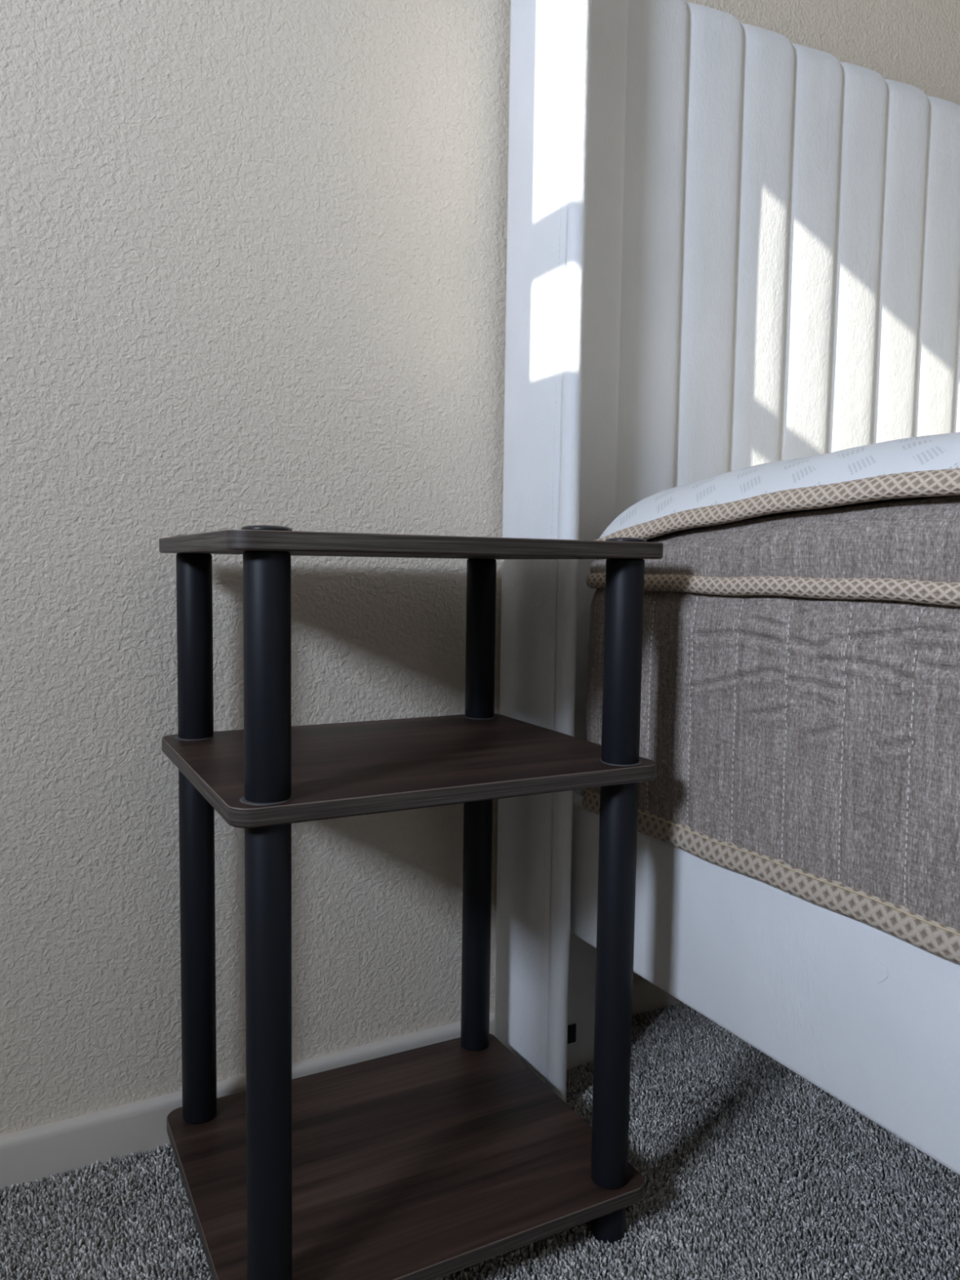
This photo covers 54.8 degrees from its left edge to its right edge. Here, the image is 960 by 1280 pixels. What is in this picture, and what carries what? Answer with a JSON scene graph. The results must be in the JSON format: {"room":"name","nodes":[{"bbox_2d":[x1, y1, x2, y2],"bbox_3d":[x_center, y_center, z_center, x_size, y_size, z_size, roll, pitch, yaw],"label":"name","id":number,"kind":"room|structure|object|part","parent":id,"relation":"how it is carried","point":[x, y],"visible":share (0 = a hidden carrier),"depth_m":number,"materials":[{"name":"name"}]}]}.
{"room":"bedroom","nodes":[
{"label":"bedroom","id":0,"kind":"room"},
{"bbox_2d":[0,1016,959,1279],"bbox_3d":[1.088,0.736,-0.079,4.840,0.100,3.640,-2,5,-28],"label":"floor","id":1,"kind":"structure","parent":0,"point":[797,1175],"depth_m":0.94,"materials":[{"name":"grey carpet"}]},
{"bbox_2d":[159,524,663,1279],"bbox_3d":[-0.085,0.242,0.943,0.406,0.692,0.339,-2,5,-28],"label":"side table","id":2,"kind":"object","parent":1,"relation":"on","point":[436,1161],"visible":1,"depth_m":0.89,"materials":[{"name":"brown wood"}]},
{"bbox_2d":[167,1033,644,1279],"bbox_3d":[-0.089,0.534,0.966,0.405,0.015,0.338,-2,5,-28],"label":"shelf","id":3,"kind":"object","parent":2,"relation":"attached to","point":[436,1161],"depth_m":0.93,"materials":[{"name":"brown wood"}]},
{"bbox_2d":[162,713,656,828],"bbox_3d":[-0.084,0.117,0.933,0.405,0.015,0.338,-2,5,-28],"label":"shelf","id":4,"kind":"object","parent":2,"relation":"attached to","point":[340,770],"depth_m":0.86,"materials":[{"name":"brown wood"}]},
{"bbox_2d":[160,529,662,559],"bbox_3d":[-0.081,-0.091,0.917,0.405,0.015,0.338,-2,5,-28],"label":"shelf","id":5,"kind":"object","parent":2,"relation":"attached to","point":[252,544],"depth_m":0.76,"materials":[{"name":"brown wood"}]},
{"bbox_2d":[0,1001,959,1279],"bbox_3d":[0.160,0.592,0.866,1.449,0.013,0.813,-2,5,-28],"label":"carpet","id":6,"kind":"object","parent":1,"relation":"on","point":[815,1115],"visible":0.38,"depth_m":0.97,"materials":[{"name":"grey carpet"}]},
{"bbox_2d":[494,0,959,1175],"bbox_3d":[1.257,-0.074,0.602,1.595,1.413,2.222,-2,5,-28],"label":"frame","id":7,"kind":"object","parent":1,"relation":"on","point":[732,245],"visible":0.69,"depth_m":1.17,"materials":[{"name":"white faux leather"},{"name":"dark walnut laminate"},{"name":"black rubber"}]},
{"bbox_3d":[0.127,0.437,1.237,0.148,0.262,0.044,-2,5,-28],"label":"headboard leg","id":8,"kind":"part","parent":7,"relation":"part of","materials":[{"name":"white fabric"}]},
{"bbox_3d":[0.612,0.354,0.241,0.035,0.164,2.142,-2,5,-28],"label":"rail","id":9,"kind":"part","parent":7,"relation":"part of","materials":[{"name":"white fabric"}]},
{"bbox_2d":[582,431,959,964],"bbox_3d":[1.278,0.052,0.570,1.556,0.408,2.062,-2,5,-28],"label":"mattress","id":10,"kind":"object","parent":7,"relation":"on","point":[800,716],"visible":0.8,"depth_m":0.79,"materials":[{"name":"grey fabric"}]},
{"bbox_2d":[875,956,888,983],"bbox_3d":[0.320,0.265,0.738,0.001,0.021,0.012,-2,5,-28],"label":"thread","id":11,"kind":"object","parent":7,"relation":"attached to","point":[876,957],"visible":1,"depth_m":0.73,"materials":[{"name":"white fabric"}]},
{"bbox_2d":[0,0,959,1135],"bbox_3d":[0.267,-0.747,1.356,4.840,2.608,0.120,-2,5,-28],"label":"wall","id":12,"kind":"structure","parent":0,"point":[253,253],"depth_m":1.03,"materials":[{"name":"beige textured wall paint"}]},
{"bbox_2d":[0,976,682,1191],"bbox_3d":[0.280,0.529,1.398,4.600,0.058,0.012,-2,5,-28],"label":"baseboard","id":13,"kind":"structure","parent":12,"relation":"attached to","point":[29,1154],"depth_m":1.03,"materials":[{"name":"beige paint"}]}
]}

